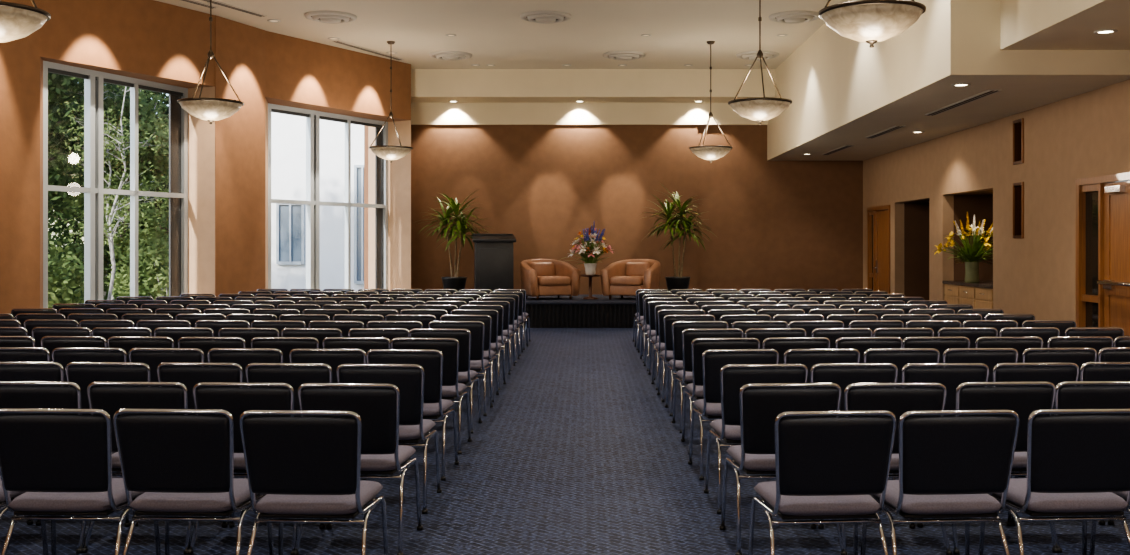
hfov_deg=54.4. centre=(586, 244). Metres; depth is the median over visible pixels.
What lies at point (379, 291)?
chair
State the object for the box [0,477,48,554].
chair
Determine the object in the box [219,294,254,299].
chair
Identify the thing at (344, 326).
chair
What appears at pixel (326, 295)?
chair
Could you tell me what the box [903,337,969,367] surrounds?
chair
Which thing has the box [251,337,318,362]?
chair
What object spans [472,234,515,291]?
podium
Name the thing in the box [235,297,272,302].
chair
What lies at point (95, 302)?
chair
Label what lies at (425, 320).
chair
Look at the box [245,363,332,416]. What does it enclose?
chair
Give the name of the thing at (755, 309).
chair
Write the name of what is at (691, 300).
chair
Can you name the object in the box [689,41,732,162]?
pendant lamp
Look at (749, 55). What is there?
diffuser
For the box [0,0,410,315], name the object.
wall
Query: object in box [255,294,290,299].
chair
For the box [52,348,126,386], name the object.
chair
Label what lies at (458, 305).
chair
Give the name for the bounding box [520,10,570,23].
diffuser
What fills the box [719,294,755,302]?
chair
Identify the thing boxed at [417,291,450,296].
chair
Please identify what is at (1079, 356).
chair
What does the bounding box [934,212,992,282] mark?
flower vase
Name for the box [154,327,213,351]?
chair
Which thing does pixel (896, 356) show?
chair
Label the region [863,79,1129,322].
wall
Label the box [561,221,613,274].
flower arrangement
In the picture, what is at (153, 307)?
chair
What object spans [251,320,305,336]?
chair
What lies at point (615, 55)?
diffuser
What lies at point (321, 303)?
chair
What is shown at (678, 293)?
chair
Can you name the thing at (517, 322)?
chair
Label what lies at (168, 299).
chair
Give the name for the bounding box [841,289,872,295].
chair
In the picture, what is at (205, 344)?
chair
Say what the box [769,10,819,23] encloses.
diffuser
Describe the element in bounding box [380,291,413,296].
chair
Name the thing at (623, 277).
armchair
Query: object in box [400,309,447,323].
chair
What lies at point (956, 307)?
chair
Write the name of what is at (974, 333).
chair
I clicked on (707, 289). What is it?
chair
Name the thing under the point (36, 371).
chair
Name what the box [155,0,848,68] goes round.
ceiling
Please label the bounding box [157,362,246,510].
chair
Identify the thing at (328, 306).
chair
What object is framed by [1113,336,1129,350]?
chair
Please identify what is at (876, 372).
chair
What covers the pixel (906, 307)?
chair
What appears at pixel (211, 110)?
pendant lamp
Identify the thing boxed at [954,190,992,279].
wall niche
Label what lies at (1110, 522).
chair
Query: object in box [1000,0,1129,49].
ceiling soffit
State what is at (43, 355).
chair
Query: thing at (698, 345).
chair
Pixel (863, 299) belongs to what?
chair
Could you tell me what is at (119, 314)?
chair
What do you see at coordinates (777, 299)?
chair
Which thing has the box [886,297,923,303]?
chair
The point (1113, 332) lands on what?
chair
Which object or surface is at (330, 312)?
chair
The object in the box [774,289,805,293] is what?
chair
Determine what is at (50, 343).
chair
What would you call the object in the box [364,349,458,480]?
chair
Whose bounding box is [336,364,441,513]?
chair
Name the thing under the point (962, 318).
chair
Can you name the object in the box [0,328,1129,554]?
floor
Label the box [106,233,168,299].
shrub
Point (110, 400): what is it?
chair
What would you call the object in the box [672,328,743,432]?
chair
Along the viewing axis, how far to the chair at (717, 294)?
15.88 m
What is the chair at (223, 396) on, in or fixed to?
on the floor
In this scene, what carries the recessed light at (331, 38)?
in the ceiling
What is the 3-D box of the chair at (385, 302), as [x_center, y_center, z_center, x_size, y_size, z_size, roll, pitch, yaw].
[-2.194,1.093,13.539,0.548,0.843,0.551,0,0,3]
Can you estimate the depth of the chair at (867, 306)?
12.43 m
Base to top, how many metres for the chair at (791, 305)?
0.843 m
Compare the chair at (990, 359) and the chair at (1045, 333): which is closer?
the chair at (990, 359)
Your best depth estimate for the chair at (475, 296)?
14.99 m
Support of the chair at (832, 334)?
on the floor
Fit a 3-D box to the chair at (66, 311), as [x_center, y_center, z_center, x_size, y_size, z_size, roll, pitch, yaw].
[-5.355,1.093,11.917,0.548,0.843,0.551,0,0,3]
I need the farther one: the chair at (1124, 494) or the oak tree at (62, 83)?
the oak tree at (62, 83)
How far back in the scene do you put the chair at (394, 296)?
15.06 m
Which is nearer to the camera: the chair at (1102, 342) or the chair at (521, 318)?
the chair at (1102, 342)
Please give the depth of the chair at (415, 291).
16.81 m
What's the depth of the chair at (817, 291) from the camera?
16.83 m
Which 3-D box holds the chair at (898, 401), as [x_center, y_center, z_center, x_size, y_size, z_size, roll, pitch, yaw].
[1.499,1.093,5.604,0.548,0.843,0.551,0,0,-2]
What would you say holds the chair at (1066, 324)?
on the floor
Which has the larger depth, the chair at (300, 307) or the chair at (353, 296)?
the chair at (353, 296)
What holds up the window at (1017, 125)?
in the wall at (1084, 135)
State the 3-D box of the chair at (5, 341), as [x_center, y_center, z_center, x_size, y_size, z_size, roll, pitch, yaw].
[-4.316,1.093,8.374,0.548,0.843,0.551,0,0,3]
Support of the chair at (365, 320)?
on the floor
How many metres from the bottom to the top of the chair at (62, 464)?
0.843 m
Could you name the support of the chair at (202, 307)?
on the floor
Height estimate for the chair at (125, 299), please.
0.843 m
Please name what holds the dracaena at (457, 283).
on the stage
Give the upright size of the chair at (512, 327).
0.843 m
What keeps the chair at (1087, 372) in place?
on the floor
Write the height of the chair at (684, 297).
0.843 m
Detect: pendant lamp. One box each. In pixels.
[0,0,50,42]
[177,0,243,124]
[369,41,412,162]
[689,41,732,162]
[728,0,791,124]
[819,0,925,47]
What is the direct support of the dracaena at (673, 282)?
on the stage
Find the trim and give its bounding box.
[411,103,767,124]
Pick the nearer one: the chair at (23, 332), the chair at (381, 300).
the chair at (23, 332)
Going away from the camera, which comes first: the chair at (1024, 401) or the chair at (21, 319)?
the chair at (1024, 401)
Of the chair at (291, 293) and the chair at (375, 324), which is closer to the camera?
the chair at (375, 324)
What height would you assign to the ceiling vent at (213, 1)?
0.015 m
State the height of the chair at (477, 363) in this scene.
0.843 m
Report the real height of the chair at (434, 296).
0.843 m
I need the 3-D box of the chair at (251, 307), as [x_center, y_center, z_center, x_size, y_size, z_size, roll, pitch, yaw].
[-3.781,1.093,12.719,0.548,0.843,0.551,0,0,2]
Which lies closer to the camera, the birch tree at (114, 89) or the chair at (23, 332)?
the chair at (23, 332)
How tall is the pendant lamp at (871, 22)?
2.120 m
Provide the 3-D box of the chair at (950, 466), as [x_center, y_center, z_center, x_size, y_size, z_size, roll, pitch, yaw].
[1.500,1.093,4.718,0.548,0.843,0.551,0,0,-4]
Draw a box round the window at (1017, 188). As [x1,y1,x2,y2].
[1012,182,1023,237]
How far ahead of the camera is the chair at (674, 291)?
16.72 m
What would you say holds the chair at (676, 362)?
on the floor
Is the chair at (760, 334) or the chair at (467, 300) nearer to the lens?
the chair at (760, 334)
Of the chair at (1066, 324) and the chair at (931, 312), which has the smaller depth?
the chair at (1066, 324)
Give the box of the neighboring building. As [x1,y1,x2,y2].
[271,112,363,290]
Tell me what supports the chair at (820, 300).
on the floor
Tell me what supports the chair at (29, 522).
on the floor
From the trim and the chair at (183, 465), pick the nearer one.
the chair at (183, 465)
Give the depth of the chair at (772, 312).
11.52 m
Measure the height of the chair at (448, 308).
0.843 m
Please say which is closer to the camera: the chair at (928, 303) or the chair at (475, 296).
the chair at (928, 303)
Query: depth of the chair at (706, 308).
12.36 m
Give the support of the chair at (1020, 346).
on the floor
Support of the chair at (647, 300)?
on the floor
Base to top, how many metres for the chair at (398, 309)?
0.843 m
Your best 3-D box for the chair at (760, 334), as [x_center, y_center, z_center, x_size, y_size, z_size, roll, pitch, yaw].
[1.512,1.093,9.123,0.548,0.843,0.551,0,0,-3]
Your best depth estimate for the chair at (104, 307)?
12.55 m
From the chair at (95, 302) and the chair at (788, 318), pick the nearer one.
the chair at (788, 318)
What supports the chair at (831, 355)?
on the floor
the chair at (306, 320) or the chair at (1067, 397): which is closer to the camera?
the chair at (1067, 397)
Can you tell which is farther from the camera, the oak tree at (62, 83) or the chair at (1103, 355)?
the oak tree at (62, 83)
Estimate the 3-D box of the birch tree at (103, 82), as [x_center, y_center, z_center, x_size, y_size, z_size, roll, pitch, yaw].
[-12.498,-1.670,29.891,3.530,7.065,2.969,0,0,0]
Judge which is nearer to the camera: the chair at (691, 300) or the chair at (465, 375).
the chair at (465, 375)
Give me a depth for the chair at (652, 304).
13.22 m
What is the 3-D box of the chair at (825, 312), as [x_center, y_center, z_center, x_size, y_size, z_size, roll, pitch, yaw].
[2.565,1.093,11.801,0.548,0.843,0.551,0,0,-3]
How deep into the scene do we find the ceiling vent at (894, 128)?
17.16 m
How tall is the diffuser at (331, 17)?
0.090 m
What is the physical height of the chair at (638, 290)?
0.843 m
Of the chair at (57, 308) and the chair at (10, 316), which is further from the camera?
the chair at (57, 308)
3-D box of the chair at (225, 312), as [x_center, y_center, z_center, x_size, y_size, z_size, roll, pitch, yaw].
[-3.789,1.093,11.842,0.548,0.843,0.551,0,0,3]
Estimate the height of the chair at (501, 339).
0.843 m
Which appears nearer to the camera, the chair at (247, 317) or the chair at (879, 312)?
the chair at (247, 317)
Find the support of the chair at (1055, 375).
on the floor
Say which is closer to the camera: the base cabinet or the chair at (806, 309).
the chair at (806, 309)
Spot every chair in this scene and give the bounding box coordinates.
[0,313,13,318]
[0,319,20,329]
[0,327,27,335]
[0,336,35,350]
[0,347,49,365]
[0,362,63,386]
[0,381,130,553]
[0,409,160,554]
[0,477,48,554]
[11,308,57,318]
[15,313,65,326]
[24,319,78,336]
[27,515,32,524]
[32,327,91,350]
[41,336,106,361]
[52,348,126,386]
[53,304,95,311]
[58,308,104,319]
[65,362,150,414]
[67,314,117,322]
[79,320,134,331]
[82,382,227,553]
[85,300,124,306]
[92,327,151,347]
[95,304,137,313]
[106,308,152,319]
[107,336,173,366]
[113,409,273,554]
[116,296,153,303]
[122,314,172,326]
[127,300,167,310]
[129,348,203,386]
[136,320,190,339]
[141,304,183,313]
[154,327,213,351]
[155,308,201,322]
[156,297,193,303]
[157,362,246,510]
[170,300,209,310]
[175,314,225,330]
[177,337,245,366]
[180,294,215,299]
[186,304,229,313]
[187,382,324,554]
[195,297,232,303]
[195,320,249,336]
[203,309,249,322]
[207,348,282,387]
[213,300,253,308]
[218,328,279,351]
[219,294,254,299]
[226,314,276,330]
[231,304,274,313]
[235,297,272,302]
[238,291,271,295]
[239,410,388,554]
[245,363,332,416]
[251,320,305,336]
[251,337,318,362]
[253,309,299,319]
[254,300,294,308]
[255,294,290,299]
[257,289,288,295]
[274,291,307,298]
[275,297,311,303]
[277,304,320,316]
[279,314,329,327]
[281,328,342,348]
[289,349,367,474]
[290,289,320,295]
[292,294,327,299]
[293,383,422,554]
[297,300,336,308]
[302,309,349,320]
[308,321,363,340]
[309,291,342,296]
[315,297,352,303]
[322,304,365,316]
[322,337,390,363]
[323,289,353,295]
[332,294,367,300]
[333,314,383,327]
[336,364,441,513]
[339,300,379,308]
[345,291,378,296]
[348,328,408,341]
[351,309,398,320]
[355,297,393,306]
[358,289,389,293]
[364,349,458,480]
[367,321,422,331]
[369,294,404,302]
[369,305,413,313]
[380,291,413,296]
[384,301,424,307]
[385,314,435,328]
[391,289,422,293]
[391,338,471,453]
[396,297,434,302]
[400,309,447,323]
[406,294,441,302]
[409,328,481,433]
[414,305,457,314]
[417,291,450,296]
[425,289,456,293]
[425,301,466,311]
[428,321,492,415]
[436,297,474,304]
[440,315,498,401]
[444,294,479,300]
[451,309,505,389]
[453,291,487,296]
[459,289,491,293]
[459,305,510,379]
[468,301,515,370]
[476,297,519,362]
[483,294,522,355]
[489,292,527,349]
[494,289,530,344]
[633,289,668,344]
[634,292,671,349]
[638,294,678,355]
[640,297,682,362]
[643,301,689,370]
[648,305,698,379]
[651,309,705,389]
[657,315,714,401]
[665,321,727,415]
[670,289,702,293]
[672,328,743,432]
[676,291,709,296]
[680,294,715,300]
[681,338,759,453]
[686,297,724,304]
[688,349,778,479]
[694,301,734,311]
[701,305,744,314]
[704,364,807,513]
[705,289,737,293]
[708,309,755,323]
[711,291,744,296]
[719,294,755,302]
[720,315,770,327]
[720,383,846,554]
[727,297,765,304]
[732,321,787,337]
[736,301,777,308]
[739,289,770,293]
[745,328,805,352]
[746,305,790,314]
[748,291,781,295]
[748,410,895,554]
[756,294,791,302]
[757,309,804,323]
[762,337,829,363]
[767,297,804,303]
[773,314,823,324]
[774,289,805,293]
[778,301,818,308]
[783,291,816,296]
[783,349,859,387]
[788,321,843,340]
[792,304,835,316]
[795,294,830,302]
[807,289,838,295]
[808,297,845,306]
[809,309,855,320]
[810,363,897,479]
[811,328,872,348]
[818,383,952,554]
[819,291,852,296]
[823,300,863,308]
[827,314,877,327]
[832,294,867,299]
[835,337,902,367]
[839,304,882,316]
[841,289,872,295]
[848,297,885,302]
[849,320,903,336]
[854,291,887,298]
[857,309,903,319]
[861,410,1019,554]
[863,348,939,387]
[864,300,904,308]
[869,294,904,298]
[873,328,933,339]
[881,314,931,330]
[884,304,927,316]
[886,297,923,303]
[898,363,988,479]
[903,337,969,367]
[905,320,961,336]
[907,300,947,308]
[908,309,954,316]
[917,382,1061,554]
[929,304,972,313]
[932,314,981,330]
[938,327,997,351]
[943,348,1020,476]
[958,309,1003,322]
[962,320,1017,339]
[975,337,1042,366]
[978,409,1129,554]
[985,314,1034,326]
[991,363,1078,494]
[999,327,1059,351]
[1011,381,1129,552]
[1021,348,1096,476]
[1022,320,1076,339]
[1047,336,1113,365]
[1064,327,1124,350]
[1080,362,1129,385]
[1089,491,1129,554]
[1098,347,1129,365]
[1108,515,1113,524]
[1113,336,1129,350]
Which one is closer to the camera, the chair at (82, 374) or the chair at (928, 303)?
the chair at (82, 374)
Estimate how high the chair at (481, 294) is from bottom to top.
0.843 m
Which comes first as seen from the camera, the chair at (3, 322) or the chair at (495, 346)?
the chair at (3, 322)
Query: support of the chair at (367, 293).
on the floor
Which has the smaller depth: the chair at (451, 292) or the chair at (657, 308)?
the chair at (657, 308)
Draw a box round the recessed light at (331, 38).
[328,37,339,39]
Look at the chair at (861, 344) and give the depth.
8.01 m
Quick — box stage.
[517,295,641,327]
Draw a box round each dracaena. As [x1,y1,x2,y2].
[416,192,487,291]
[642,190,715,291]
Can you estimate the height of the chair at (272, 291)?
0.843 m
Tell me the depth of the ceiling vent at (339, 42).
19.99 m
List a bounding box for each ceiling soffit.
[767,0,1129,160]
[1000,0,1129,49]
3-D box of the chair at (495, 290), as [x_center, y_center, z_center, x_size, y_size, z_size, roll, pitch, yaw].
[-1.156,1.093,16.967,0.548,0.843,0.551,0,0,4]
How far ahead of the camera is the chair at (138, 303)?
13.41 m
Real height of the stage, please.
0.470 m
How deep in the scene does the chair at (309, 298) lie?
14.24 m
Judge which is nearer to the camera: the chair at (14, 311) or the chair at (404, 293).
the chair at (14, 311)
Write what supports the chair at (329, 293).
on the floor
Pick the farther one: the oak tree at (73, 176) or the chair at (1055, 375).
the oak tree at (73, 176)
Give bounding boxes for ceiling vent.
[181,0,217,8]
[202,0,266,16]
[333,41,403,59]
[822,145,853,154]
[866,126,904,137]
[925,90,1001,115]
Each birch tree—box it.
[48,79,168,299]
[48,85,168,299]
[64,82,168,240]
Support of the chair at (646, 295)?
on the floor
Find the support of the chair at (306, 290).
on the floor
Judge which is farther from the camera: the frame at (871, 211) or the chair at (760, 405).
the frame at (871, 211)
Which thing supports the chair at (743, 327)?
on the floor
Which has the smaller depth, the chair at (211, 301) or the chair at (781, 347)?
the chair at (781, 347)
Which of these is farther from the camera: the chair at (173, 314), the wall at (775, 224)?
the wall at (775, 224)
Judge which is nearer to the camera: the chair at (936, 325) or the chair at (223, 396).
the chair at (223, 396)
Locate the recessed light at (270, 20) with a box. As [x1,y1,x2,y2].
[267,19,280,21]
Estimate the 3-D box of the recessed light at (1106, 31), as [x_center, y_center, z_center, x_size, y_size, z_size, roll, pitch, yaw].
[4.950,-2.034,10.500,0.210,0.012,0.210,0,0,0]
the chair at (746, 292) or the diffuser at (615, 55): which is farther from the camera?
the diffuser at (615, 55)
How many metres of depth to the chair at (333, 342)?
8.00 m
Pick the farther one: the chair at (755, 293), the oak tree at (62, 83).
the oak tree at (62, 83)
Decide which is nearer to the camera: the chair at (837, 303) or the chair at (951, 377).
the chair at (951, 377)
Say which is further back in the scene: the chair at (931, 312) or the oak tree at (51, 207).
the oak tree at (51, 207)
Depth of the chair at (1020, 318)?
10.75 m
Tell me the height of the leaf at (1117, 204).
2.190 m
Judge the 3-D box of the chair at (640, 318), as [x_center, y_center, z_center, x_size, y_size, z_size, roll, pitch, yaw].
[0.974,1.093,16.100,0.548,0.843,0.551,0,0,-2]
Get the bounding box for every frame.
[43,61,187,307]
[268,103,387,290]
[867,205,889,295]
[1076,172,1129,326]
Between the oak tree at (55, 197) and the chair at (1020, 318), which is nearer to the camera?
the chair at (1020, 318)
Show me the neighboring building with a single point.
(288, 132)
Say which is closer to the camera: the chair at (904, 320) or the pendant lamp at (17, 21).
the pendant lamp at (17, 21)
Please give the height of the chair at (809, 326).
0.843 m
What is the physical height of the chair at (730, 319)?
0.843 m
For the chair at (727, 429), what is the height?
0.843 m
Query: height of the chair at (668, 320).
0.843 m
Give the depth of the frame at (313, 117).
20.12 m
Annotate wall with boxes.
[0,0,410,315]
[364,125,862,294]
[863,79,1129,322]
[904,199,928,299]
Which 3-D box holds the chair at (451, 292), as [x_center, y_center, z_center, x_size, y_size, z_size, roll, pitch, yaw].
[-2.212,1.093,17.023,0.548,0.843,0.551,0,0,4]
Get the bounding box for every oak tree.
[48,73,166,200]
[48,76,168,235]
[48,85,168,252]
[48,183,106,246]
[50,94,168,243]
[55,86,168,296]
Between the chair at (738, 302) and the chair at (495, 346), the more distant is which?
the chair at (738, 302)
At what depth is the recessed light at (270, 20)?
17.37 m
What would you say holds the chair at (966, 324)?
on the floor
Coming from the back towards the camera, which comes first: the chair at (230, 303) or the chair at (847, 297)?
the chair at (847, 297)
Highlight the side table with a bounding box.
[580,274,599,299]
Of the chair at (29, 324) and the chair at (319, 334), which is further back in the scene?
the chair at (29, 324)
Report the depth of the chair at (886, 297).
15.12 m
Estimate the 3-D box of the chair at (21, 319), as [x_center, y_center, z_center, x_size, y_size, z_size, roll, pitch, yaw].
[-5.357,1.093,11.041,0.548,0.843,0.551,0,0,2]
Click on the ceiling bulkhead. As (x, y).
(427, 85)
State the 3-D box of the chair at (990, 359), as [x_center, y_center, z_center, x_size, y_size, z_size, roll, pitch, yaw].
[2.551,1.093,7.412,0.548,0.843,0.551,0,0,-4]
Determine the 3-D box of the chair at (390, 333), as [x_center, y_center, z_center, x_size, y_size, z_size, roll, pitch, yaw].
[-1.674,1.093,9.127,0.548,0.843,0.551,0,0,2]
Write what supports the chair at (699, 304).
on the floor
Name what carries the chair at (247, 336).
on the floor
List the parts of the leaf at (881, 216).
handle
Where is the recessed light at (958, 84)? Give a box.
[951,83,970,86]
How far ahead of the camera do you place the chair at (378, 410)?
5.35 m
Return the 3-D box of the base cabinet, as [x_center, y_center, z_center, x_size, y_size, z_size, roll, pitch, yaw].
[6.234,1.045,16.885,0.861,0.930,2.190,0,0,0]
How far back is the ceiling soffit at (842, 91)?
14.00 m
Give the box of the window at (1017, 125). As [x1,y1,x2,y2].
[1012,118,1023,164]
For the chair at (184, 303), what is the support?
on the floor
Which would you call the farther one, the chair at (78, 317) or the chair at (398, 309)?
the chair at (398, 309)
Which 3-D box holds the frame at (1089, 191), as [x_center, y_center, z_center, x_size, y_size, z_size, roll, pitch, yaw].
[5.880,0.365,12.015,0.180,2.289,2.028,0,0,0]
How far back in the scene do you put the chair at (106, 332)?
8.96 m
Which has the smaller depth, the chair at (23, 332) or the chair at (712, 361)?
the chair at (712, 361)
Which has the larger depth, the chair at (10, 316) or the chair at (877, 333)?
the chair at (10, 316)
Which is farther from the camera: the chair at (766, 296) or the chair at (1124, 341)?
the chair at (766, 296)
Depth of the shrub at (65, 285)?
20.82 m
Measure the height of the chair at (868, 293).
0.843 m
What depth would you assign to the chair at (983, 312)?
11.60 m
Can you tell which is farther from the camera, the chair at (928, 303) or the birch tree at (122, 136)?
the birch tree at (122, 136)
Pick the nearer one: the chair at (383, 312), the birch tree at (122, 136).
the chair at (383, 312)
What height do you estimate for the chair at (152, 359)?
0.843 m
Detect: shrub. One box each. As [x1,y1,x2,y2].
[48,234,104,305]
[48,236,83,307]
[48,239,148,305]
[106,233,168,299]
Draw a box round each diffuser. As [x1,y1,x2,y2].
[304,10,356,23]
[429,51,471,60]
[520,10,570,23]
[603,51,644,60]
[736,51,778,60]
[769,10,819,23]
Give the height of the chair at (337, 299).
0.843 m
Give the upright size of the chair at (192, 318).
0.843 m
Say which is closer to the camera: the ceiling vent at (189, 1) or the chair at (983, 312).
the chair at (983, 312)
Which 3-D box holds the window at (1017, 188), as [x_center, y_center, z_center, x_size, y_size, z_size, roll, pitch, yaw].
[5.895,-0.465,14.825,0.190,0.748,0.348,0,0,0]
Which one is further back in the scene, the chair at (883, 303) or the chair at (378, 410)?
the chair at (883, 303)
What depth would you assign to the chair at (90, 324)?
9.88 m
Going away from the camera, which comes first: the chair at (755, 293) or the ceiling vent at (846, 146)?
the chair at (755, 293)
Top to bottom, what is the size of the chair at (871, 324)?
0.843 m
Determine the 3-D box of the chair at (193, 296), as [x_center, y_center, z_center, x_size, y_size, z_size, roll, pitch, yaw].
[-5.365,1.093,15.424,0.548,0.843,0.551,0,0,2]
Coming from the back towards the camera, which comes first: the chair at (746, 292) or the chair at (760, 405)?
the chair at (746, 292)
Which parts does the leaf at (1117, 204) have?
handle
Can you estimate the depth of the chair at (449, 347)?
7.97 m
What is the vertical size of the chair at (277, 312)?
0.843 m
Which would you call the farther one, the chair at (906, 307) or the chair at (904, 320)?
the chair at (906, 307)
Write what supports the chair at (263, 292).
on the floor
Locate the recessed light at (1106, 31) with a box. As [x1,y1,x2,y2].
[1094,29,1117,33]
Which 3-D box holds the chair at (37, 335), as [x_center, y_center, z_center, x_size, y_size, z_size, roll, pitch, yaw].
[-4.295,1.093,9.258,0.548,0.843,0.551,0,0,3]
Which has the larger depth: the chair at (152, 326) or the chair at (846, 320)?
the chair at (846, 320)
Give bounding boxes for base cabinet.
[942,280,992,308]
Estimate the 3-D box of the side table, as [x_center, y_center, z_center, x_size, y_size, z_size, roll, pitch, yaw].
[0.065,0.805,21.100,0.390,0.470,0.390,0,0,0]
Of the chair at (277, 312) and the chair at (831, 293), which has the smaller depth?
the chair at (277, 312)
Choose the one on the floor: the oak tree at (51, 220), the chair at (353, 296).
the chair at (353, 296)
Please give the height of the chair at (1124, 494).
0.843 m
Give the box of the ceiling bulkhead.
[411,69,774,102]
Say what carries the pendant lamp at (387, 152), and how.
hanging from the ceiling
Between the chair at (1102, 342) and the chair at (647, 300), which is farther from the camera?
the chair at (647, 300)
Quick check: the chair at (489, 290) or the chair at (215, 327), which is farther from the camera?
the chair at (489, 290)
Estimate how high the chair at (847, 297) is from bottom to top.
0.843 m
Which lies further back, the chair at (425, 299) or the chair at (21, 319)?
the chair at (425, 299)
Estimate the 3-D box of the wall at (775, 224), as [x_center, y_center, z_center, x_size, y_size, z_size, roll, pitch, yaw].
[1.450,-1.020,23.270,12.300,5.060,0.260,0,0,0]
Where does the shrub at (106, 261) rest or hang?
on the ground
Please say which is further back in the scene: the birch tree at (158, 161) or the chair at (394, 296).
the birch tree at (158, 161)
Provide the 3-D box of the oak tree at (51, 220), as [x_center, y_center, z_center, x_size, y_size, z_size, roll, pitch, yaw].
[-20.423,-3.451,47.806,11.346,11.261,15.539,0,0,22]
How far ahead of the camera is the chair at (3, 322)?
9.92 m
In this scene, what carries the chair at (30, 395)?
on the floor
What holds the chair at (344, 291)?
on the floor
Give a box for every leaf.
[876,210,887,291]
[1097,181,1129,335]
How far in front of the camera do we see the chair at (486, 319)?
10.60 m
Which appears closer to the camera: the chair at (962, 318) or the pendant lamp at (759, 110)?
the chair at (962, 318)
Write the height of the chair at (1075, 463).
0.843 m
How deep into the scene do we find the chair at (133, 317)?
10.75 m
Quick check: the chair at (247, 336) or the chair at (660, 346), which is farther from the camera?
the chair at (660, 346)
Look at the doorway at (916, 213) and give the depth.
20.80 m
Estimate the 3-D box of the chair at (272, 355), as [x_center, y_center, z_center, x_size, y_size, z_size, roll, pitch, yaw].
[-2.212,1.093,7.402,0.548,0.843,0.551,0,0,3]
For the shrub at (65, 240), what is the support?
on the ground
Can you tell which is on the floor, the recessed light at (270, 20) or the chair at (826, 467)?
the chair at (826, 467)
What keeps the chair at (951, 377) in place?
on the floor
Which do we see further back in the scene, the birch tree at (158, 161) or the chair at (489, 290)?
the birch tree at (158, 161)
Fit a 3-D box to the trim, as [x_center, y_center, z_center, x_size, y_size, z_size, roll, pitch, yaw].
[0.035,-2.760,23.150,7.530,0.460,0.100,0,0,0]
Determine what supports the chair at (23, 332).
on the floor
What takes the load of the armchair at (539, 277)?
on the stage
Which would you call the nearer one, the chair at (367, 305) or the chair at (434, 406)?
the chair at (434, 406)
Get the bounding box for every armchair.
[520,259,580,299]
[600,259,660,298]
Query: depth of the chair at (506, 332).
13.24 m
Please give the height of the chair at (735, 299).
0.843 m
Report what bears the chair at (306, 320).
on the floor
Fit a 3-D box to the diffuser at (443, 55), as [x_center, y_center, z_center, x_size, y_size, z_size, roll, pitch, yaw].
[-2.540,-3.505,20.500,0.800,0.090,0.800,0,0,0]
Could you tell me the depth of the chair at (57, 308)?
12.59 m
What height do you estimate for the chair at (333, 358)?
0.843 m
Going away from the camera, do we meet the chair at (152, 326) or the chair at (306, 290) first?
the chair at (152, 326)
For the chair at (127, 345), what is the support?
on the floor
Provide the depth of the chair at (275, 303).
13.34 m
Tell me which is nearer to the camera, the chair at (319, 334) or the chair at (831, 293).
the chair at (319, 334)
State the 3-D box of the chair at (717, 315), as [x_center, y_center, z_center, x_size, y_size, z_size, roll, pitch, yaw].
[1.503,1.093,11.754,0.548,0.843,0.551,0,0,-3]
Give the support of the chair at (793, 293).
on the floor
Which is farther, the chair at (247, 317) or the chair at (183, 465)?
the chair at (247, 317)
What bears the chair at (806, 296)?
on the floor
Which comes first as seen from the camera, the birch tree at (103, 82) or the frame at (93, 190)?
the frame at (93, 190)
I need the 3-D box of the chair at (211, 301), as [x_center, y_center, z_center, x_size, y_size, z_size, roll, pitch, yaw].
[-4.826,1.093,14.518,0.548,0.843,0.551,0,0,4]
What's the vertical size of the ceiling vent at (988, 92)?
0.015 m
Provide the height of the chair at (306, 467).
0.843 m
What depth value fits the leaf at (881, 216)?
21.77 m
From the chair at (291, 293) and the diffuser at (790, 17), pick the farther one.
the diffuser at (790, 17)

